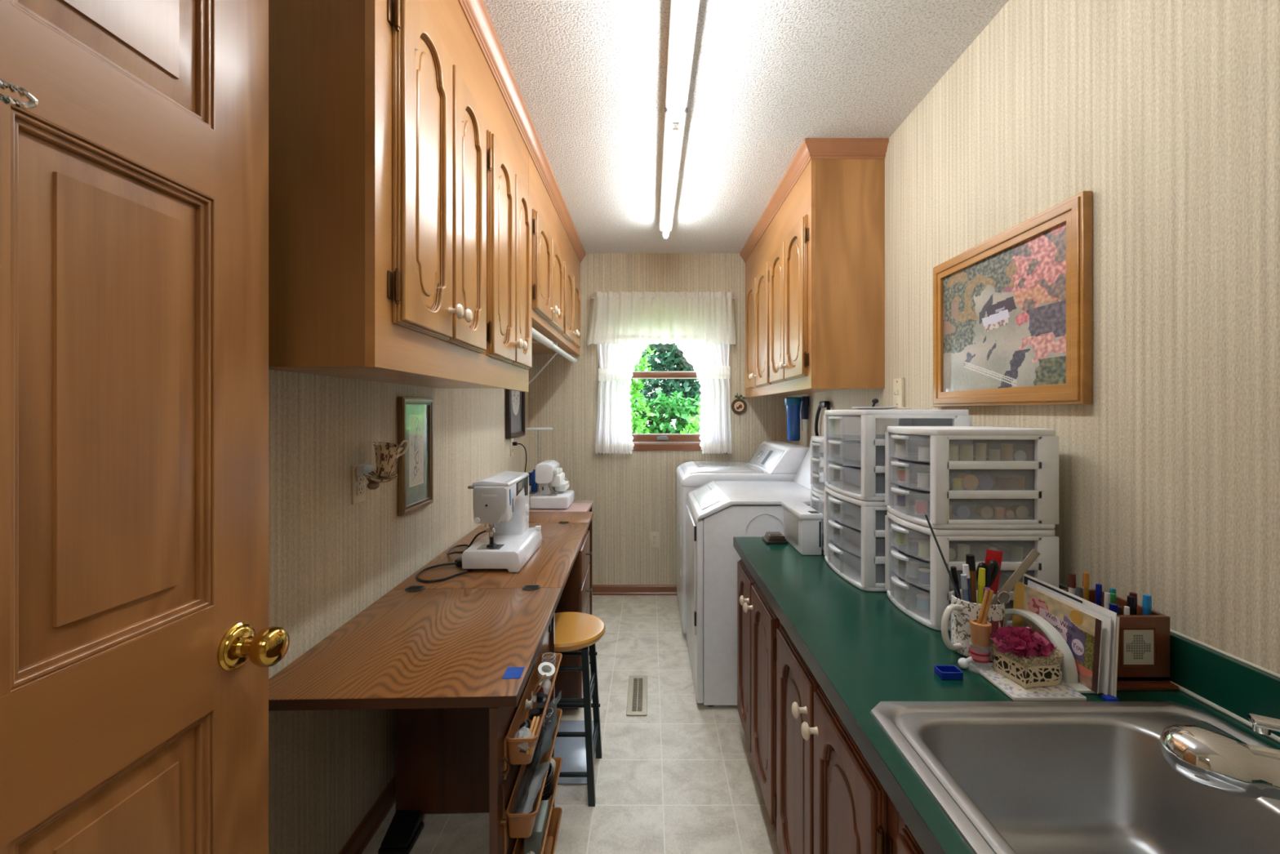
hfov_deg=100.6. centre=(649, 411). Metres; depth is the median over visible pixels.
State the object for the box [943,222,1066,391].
picture
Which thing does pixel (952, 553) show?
thread spool
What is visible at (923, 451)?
thread spool
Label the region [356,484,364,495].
receptacle
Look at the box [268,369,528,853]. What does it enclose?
wall
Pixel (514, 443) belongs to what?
cord
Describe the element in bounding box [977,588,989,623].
wooden stick
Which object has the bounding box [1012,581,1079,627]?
envelope
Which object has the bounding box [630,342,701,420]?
shade tree
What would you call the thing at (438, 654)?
desk
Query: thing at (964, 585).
pen
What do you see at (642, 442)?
window
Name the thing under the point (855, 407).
plate
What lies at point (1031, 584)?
letter
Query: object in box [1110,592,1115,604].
pen
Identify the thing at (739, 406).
apple ornament
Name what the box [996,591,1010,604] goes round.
magnifier
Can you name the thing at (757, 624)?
base cabinet
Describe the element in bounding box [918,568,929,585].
thread spool
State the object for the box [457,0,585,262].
trim
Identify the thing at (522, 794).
plastic bag
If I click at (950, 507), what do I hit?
thread spool
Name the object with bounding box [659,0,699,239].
ceiling light
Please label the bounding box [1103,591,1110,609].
pen
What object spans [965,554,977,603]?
marker
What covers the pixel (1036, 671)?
box
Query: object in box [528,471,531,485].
thread cone
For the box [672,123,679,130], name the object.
socket
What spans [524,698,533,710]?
bobbin
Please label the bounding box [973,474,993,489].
thread spool
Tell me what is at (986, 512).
thread spool
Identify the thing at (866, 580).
storage drawers
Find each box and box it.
[524,800,548,853]
[781,501,822,555]
[989,637,1063,689]
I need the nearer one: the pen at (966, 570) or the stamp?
the pen at (966, 570)
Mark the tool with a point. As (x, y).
(874, 401)
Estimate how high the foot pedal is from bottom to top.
0.059 m
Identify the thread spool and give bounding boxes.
[895,443,907,457]
[895,530,907,545]
[896,493,908,507]
[897,468,910,482]
[897,581,910,597]
[906,560,919,577]
[915,498,928,515]
[915,594,929,612]
[916,472,929,488]
[917,445,929,461]
[917,540,929,557]
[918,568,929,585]
[949,444,959,461]
[949,506,951,519]
[949,547,955,559]
[951,477,963,490]
[951,502,969,518]
[956,473,978,489]
[956,543,970,561]
[959,444,973,461]
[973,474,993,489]
[973,503,993,518]
[974,443,986,461]
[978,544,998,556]
[987,448,1000,461]
[994,506,1004,519]
[995,475,1010,490]
[1000,443,1013,461]
[1004,508,1014,518]
[1008,475,1025,490]
[1008,503,1028,518]
[1010,544,1023,561]
[1013,449,1026,461]
[1026,444,1034,461]
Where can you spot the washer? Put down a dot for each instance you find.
(773, 460)
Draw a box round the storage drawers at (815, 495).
[810,488,857,550]
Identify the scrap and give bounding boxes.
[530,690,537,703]
[896,407,928,409]
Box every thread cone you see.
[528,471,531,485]
[530,469,537,492]
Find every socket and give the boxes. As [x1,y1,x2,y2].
[672,119,679,124]
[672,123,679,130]
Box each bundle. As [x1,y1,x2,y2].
[519,719,530,737]
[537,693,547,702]
[541,762,553,799]
[542,697,555,730]
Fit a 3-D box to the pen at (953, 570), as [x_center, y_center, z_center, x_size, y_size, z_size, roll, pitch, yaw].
[0.660,0.414,1.133,0.041,0.171,0.013,0,0,-11]
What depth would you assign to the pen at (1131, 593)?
1.01 m
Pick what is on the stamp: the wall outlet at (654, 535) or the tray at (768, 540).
the tray at (768, 540)
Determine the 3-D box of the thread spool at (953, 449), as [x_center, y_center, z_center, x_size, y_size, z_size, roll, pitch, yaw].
[0.718,0.099,1.262,0.027,0.040,0.027,0,0,0]
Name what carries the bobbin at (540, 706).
in the tray at (511, 751)
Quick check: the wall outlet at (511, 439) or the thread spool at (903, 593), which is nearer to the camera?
the thread spool at (903, 593)
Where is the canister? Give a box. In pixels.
[785,405,800,440]
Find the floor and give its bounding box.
[361,595,779,853]
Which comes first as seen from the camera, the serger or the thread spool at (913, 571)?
the thread spool at (913, 571)
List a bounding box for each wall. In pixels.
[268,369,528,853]
[528,253,788,584]
[788,0,1279,674]
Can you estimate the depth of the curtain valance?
3.70 m
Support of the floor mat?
on the floor
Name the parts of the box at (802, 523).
lid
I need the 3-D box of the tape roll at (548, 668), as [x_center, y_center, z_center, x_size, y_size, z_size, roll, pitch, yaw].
[-0.271,0.675,1.383,0.047,0.033,0.048,0,0,-2]
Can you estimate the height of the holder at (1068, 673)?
0.094 m
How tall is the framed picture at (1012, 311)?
0.476 m
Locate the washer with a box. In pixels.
[675,440,809,634]
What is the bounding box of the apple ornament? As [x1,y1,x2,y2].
[731,393,746,422]
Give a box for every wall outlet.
[351,462,365,504]
[510,438,513,456]
[649,531,659,547]
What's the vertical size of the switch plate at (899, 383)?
0.116 m
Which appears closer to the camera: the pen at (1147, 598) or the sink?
the sink
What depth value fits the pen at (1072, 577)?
1.07 m
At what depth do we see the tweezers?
1.29 m
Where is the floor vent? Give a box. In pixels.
[626,675,647,715]
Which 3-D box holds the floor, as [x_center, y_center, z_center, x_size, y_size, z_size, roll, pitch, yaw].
[0.000,1.355,0.610,3.500,0.100,6.620,0,0,0]
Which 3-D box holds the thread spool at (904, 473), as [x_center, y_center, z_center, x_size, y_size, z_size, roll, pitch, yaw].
[0.675,0.169,1.410,0.030,0.034,0.030,0,0,0]
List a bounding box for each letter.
[1022,573,1116,695]
[1027,579,1111,692]
[1036,586,1111,694]
[1112,616,1119,697]
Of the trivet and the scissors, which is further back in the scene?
the scissors
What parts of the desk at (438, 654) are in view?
panel, door, drawer, drawer, drawer, drawer, pull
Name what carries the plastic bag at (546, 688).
in the tray at (511, 751)
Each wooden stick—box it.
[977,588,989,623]
[981,589,994,624]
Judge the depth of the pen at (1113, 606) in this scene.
0.99 m
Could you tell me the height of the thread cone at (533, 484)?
0.137 m
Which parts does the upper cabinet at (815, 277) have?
door, door, door, knob, frame, knob, door, panel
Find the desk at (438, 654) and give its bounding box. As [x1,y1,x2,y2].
[268,511,593,853]
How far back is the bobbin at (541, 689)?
1.30 m
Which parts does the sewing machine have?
knob, plate, needle plate, lid, arm, display panel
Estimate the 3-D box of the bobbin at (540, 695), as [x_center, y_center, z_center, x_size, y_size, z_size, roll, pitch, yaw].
[-0.264,0.685,1.280,0.014,0.024,0.024,0,0,-2]
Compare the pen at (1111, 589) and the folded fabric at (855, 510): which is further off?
the folded fabric at (855, 510)
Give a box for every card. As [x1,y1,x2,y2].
[1022,585,1102,693]
[1023,575,1082,603]
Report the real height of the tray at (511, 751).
0.110 m
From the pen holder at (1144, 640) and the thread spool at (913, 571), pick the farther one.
the thread spool at (913, 571)
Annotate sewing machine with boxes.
[462,471,542,572]
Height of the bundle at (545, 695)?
0.027 m
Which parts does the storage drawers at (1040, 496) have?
handle, handle, handle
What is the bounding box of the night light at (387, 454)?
[355,440,408,489]
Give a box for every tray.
[503,652,562,779]
[503,708,562,853]
[512,756,562,853]
[542,806,562,853]
[762,536,787,543]
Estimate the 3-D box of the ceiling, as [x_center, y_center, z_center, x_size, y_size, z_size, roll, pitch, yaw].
[0.000,-1.185,0.610,3.500,0.100,6.620,0,0,0]
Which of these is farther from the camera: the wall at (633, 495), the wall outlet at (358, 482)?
the wall at (633, 495)
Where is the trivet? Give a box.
[969,662,1086,701]
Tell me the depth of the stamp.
2.04 m
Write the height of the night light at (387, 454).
0.144 m
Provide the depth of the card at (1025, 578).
1.09 m
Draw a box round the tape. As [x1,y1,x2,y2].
[502,666,524,678]
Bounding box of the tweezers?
[532,674,546,695]
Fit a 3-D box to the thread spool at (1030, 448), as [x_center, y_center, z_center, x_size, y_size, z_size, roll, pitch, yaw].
[0.908,0.099,1.262,0.022,0.040,0.022,0,0,0]
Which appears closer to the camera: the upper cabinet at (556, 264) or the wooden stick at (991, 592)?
the wooden stick at (991, 592)
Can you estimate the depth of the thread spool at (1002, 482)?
1.25 m
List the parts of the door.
panel, knob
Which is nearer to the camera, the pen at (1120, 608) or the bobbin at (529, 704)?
the pen at (1120, 608)
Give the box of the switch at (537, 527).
[534,525,541,530]
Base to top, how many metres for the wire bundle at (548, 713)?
0.062 m
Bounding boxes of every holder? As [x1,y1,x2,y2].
[1004,608,1102,693]
[1061,588,1178,690]
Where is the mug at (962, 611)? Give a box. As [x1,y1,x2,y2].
[941,548,1039,661]
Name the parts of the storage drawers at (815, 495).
handle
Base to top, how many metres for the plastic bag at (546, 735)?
0.078 m
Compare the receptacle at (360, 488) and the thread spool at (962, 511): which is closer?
the thread spool at (962, 511)
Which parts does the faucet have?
lever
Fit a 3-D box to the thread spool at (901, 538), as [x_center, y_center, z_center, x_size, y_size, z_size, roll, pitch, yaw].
[0.673,0.335,1.420,0.030,0.034,0.030,0,0,0]
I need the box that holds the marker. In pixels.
[977,567,985,604]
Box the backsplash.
[1058,584,1279,737]
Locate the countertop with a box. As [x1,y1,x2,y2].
[733,537,1279,853]
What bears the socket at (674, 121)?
attached to the ceiling light at (683, 14)
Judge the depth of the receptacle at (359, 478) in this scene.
1.58 m
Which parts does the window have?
sash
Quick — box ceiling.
[483,0,1008,253]
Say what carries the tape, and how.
on the desk at (438, 654)
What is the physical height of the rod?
0.268 m
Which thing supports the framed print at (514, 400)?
attached to the wall at (331, 557)
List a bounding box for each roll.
[537,662,555,679]
[548,757,555,775]
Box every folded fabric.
[834,442,929,462]
[834,465,929,490]
[834,497,900,524]
[834,519,918,552]
[834,542,929,580]
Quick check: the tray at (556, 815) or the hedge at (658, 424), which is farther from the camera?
the hedge at (658, 424)
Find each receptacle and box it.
[356,475,364,481]
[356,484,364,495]
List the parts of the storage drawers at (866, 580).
handle, handle, handle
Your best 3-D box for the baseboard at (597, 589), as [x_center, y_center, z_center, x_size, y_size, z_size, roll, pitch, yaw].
[0.060,1.270,3.791,1.860,0.070,0.018,0,0,0]
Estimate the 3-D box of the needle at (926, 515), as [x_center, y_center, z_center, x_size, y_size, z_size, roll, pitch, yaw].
[0.635,0.356,1.115,0.136,0.288,0.004,0,0,-13]
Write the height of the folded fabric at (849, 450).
0.045 m
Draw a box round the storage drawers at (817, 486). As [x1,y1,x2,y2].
[810,435,884,497]
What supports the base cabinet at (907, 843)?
on the floor
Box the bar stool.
[554,611,605,806]
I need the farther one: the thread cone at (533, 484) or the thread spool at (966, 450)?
the thread cone at (533, 484)
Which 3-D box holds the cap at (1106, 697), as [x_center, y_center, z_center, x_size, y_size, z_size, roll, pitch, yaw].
[0.807,0.502,0.932,0.020,0.008,0.016,0,0,0]
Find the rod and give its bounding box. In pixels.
[528,327,576,383]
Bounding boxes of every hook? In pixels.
[0,79,38,109]
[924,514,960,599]
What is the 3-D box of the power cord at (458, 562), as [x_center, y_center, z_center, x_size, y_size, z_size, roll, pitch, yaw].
[-0.726,0.515,1.993,0.179,0.099,0.485,0,0,0]
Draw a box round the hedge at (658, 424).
[631,386,701,433]
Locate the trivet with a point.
(1061, 691)
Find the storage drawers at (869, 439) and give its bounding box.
[823,409,971,501]
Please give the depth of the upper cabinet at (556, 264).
2.68 m
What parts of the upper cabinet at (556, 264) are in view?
door, knob, door, knob, door, door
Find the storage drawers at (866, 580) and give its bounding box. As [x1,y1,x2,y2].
[823,485,970,591]
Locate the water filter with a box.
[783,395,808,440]
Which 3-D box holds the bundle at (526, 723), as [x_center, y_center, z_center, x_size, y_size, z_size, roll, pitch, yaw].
[-0.277,0.701,1.171,0.025,0.028,0.052,0,0,-2]
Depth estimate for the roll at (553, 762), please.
1.43 m
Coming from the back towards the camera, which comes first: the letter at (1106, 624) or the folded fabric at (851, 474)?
the folded fabric at (851, 474)
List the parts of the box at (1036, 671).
lid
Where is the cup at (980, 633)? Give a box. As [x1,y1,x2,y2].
[968,618,991,662]
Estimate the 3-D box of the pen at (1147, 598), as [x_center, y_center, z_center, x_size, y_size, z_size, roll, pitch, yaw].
[0.937,0.415,1.002,0.014,0.140,0.014,0,0,0]
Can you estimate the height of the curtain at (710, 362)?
1.090 m
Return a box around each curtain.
[595,342,648,453]
[676,342,732,453]
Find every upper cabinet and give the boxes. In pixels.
[268,0,532,391]
[528,153,580,355]
[745,159,884,397]
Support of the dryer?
on the floor
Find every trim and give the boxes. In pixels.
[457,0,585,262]
[739,137,888,262]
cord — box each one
[415,529,486,582]
[512,441,526,471]
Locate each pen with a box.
[950,566,961,599]
[960,573,968,601]
[962,564,972,602]
[1067,573,1075,595]
[1075,586,1083,598]
[1083,572,1089,600]
[1094,583,1102,606]
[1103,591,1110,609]
[1109,587,1115,594]
[1109,603,1118,614]
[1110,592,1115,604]
[1117,605,1122,614]
[1123,605,1129,614]
[1126,595,1135,614]
[1128,591,1137,614]
[1142,594,1151,614]
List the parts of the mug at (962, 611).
handle, ruler strip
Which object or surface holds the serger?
on the side table at (577, 505)
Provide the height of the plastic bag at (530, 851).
0.034 m
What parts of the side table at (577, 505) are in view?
leg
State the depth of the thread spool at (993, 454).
1.25 m
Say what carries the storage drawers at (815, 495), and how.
on the countertop
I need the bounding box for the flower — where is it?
[990,625,1056,659]
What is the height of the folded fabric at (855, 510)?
0.045 m
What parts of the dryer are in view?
door, panel, lint door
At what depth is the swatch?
1.14 m
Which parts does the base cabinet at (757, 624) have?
knob, door, knob, door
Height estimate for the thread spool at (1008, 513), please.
0.020 m
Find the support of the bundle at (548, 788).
in the tray at (519, 845)
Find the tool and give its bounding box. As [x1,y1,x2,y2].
[871,398,878,406]
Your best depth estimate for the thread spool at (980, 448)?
1.25 m
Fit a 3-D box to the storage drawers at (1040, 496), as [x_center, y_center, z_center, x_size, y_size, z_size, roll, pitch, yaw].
[0.784,0.155,1.356,0.322,0.232,0.260,0,0,0]
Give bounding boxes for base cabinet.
[737,559,782,826]
[776,624,898,853]
[897,813,924,853]
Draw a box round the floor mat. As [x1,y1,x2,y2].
[554,720,594,784]
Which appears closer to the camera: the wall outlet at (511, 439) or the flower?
the flower
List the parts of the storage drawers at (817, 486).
handle, handle, handle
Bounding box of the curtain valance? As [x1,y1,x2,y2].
[586,291,736,345]
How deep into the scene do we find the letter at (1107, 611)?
0.94 m
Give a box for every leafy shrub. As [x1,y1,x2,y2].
[629,344,656,433]
[680,404,701,433]
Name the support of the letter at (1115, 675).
in the holder at (1068, 673)
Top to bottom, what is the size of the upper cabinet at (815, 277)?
1.035 m
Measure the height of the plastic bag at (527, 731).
0.045 m
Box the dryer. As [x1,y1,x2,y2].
[685,443,861,706]
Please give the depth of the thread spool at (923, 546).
1.29 m
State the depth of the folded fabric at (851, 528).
1.64 m
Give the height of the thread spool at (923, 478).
0.034 m
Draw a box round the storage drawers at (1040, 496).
[884,426,1058,528]
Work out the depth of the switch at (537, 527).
2.21 m
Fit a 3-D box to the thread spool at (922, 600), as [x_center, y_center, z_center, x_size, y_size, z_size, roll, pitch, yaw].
[0.673,0.471,1.310,0.030,0.034,0.030,0,0,0]
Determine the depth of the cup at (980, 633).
1.03 m
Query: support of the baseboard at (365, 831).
attached to the wall at (331, 557)
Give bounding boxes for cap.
[957,656,974,668]
[1101,694,1119,701]
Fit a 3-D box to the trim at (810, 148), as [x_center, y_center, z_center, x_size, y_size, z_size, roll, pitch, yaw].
[0.816,-1.101,3.001,0.348,0.068,1.598,0,0,0]
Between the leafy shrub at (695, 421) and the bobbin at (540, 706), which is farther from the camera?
the leafy shrub at (695, 421)
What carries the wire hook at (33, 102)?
attached to the door
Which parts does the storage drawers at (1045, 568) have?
handle, handle, handle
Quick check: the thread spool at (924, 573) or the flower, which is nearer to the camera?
the flower
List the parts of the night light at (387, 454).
stem, cup handle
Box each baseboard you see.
[338,773,395,853]
[592,584,676,595]
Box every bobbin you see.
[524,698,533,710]
[528,707,539,719]
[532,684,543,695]
[536,690,544,702]
[536,702,545,714]
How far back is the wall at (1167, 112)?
1.07 m
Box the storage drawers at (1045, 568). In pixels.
[884,510,1058,631]
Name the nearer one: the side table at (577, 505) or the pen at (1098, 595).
the pen at (1098, 595)
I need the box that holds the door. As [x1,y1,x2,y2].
[0,0,289,853]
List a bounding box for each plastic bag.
[512,739,542,813]
[512,760,550,819]
[514,727,537,751]
[526,850,535,853]
[531,690,561,773]
[538,678,553,693]
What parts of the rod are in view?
rod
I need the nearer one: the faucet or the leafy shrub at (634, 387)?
the faucet
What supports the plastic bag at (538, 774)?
in the tray at (522, 826)
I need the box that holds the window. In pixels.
[600,371,727,453]
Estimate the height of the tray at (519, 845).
0.085 m
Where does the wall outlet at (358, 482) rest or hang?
attached to the wall at (331, 557)
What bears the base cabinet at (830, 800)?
on the floor
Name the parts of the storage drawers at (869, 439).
handle, handle, handle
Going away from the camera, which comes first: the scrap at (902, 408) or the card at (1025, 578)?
the card at (1025, 578)
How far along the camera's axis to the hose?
3.04 m
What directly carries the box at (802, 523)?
on the countertop
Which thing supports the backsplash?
attached to the wall at (1167, 112)
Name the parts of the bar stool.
seat, leg, leg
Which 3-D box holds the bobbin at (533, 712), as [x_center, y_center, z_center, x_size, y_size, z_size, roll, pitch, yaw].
[-0.263,0.687,1.208,0.024,0.014,0.024,0,0,-2]
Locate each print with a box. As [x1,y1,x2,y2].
[397,396,433,515]
[505,389,524,438]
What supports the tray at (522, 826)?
attached to the desk at (438, 654)
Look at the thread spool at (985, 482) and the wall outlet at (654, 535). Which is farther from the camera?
the wall outlet at (654, 535)
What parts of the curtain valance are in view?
rod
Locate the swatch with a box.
[984,549,1003,594]
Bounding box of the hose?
[814,400,830,435]
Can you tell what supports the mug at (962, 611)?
on the countertop
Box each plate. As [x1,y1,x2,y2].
[852,406,897,409]
[893,377,904,407]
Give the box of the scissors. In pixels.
[975,560,999,587]
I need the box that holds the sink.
[870,701,1279,853]
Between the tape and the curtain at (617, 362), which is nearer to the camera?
the tape
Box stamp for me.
[762,531,787,543]
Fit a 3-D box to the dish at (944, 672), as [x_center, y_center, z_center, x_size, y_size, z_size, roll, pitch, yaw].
[0.573,0.500,1.020,0.042,0.013,0.030,0,0,0]
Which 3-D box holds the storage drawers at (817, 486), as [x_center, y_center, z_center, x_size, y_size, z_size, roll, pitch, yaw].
[0.770,0.199,1.998,0.320,0.204,0.273,0,0,0]
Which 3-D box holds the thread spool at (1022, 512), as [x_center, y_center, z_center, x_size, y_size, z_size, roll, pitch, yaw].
[0.885,0.238,1.277,0.030,0.030,0.030,0,0,0]
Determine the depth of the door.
0.66 m
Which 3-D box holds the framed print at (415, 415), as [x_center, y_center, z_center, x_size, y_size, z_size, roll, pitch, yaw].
[-0.857,0.152,1.954,0.022,0.410,0.256,0,0,0]
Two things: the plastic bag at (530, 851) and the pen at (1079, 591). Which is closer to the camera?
the pen at (1079, 591)
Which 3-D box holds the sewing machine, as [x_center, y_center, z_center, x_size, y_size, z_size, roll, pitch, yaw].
[-0.559,0.406,2.062,0.206,0.318,0.400,0,0,0]
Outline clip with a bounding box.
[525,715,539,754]
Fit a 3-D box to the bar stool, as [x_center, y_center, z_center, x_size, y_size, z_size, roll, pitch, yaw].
[-0.305,1.034,1.890,0.292,0.542,0.292,0,0,0]
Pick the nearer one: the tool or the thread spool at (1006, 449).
the thread spool at (1006, 449)
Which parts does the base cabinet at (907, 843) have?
frame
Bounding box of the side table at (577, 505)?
[528,500,593,614]
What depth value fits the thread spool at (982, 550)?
1.28 m
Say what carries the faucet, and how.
on the countertop
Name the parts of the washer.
lid, control knob, control panel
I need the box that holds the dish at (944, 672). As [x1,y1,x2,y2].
[933,665,963,679]
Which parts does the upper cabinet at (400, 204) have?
panel, door, frame, knob, knob, door, door, knob, door, knob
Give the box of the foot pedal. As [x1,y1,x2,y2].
[377,809,423,853]
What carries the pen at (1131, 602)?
in the pen holder at (1144, 640)
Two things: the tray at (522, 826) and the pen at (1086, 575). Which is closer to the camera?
the pen at (1086, 575)
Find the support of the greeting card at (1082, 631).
in the holder at (1068, 673)
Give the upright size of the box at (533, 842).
0.057 m
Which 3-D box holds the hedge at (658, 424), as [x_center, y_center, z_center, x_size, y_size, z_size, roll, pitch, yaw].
[0.348,0.860,8.899,7.219,2.707,1.194,0,0,0]
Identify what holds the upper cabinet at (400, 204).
attached to the wall at (331, 557)
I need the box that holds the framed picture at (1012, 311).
[933,191,1092,407]
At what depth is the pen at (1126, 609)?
0.99 m
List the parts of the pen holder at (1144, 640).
frame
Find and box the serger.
[525,427,573,508]
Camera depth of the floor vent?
2.43 m
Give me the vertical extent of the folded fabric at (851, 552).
0.045 m
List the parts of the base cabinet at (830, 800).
door, knob, knob, door, frame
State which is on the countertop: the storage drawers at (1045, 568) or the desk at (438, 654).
the storage drawers at (1045, 568)
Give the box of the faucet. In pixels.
[1159,713,1279,799]

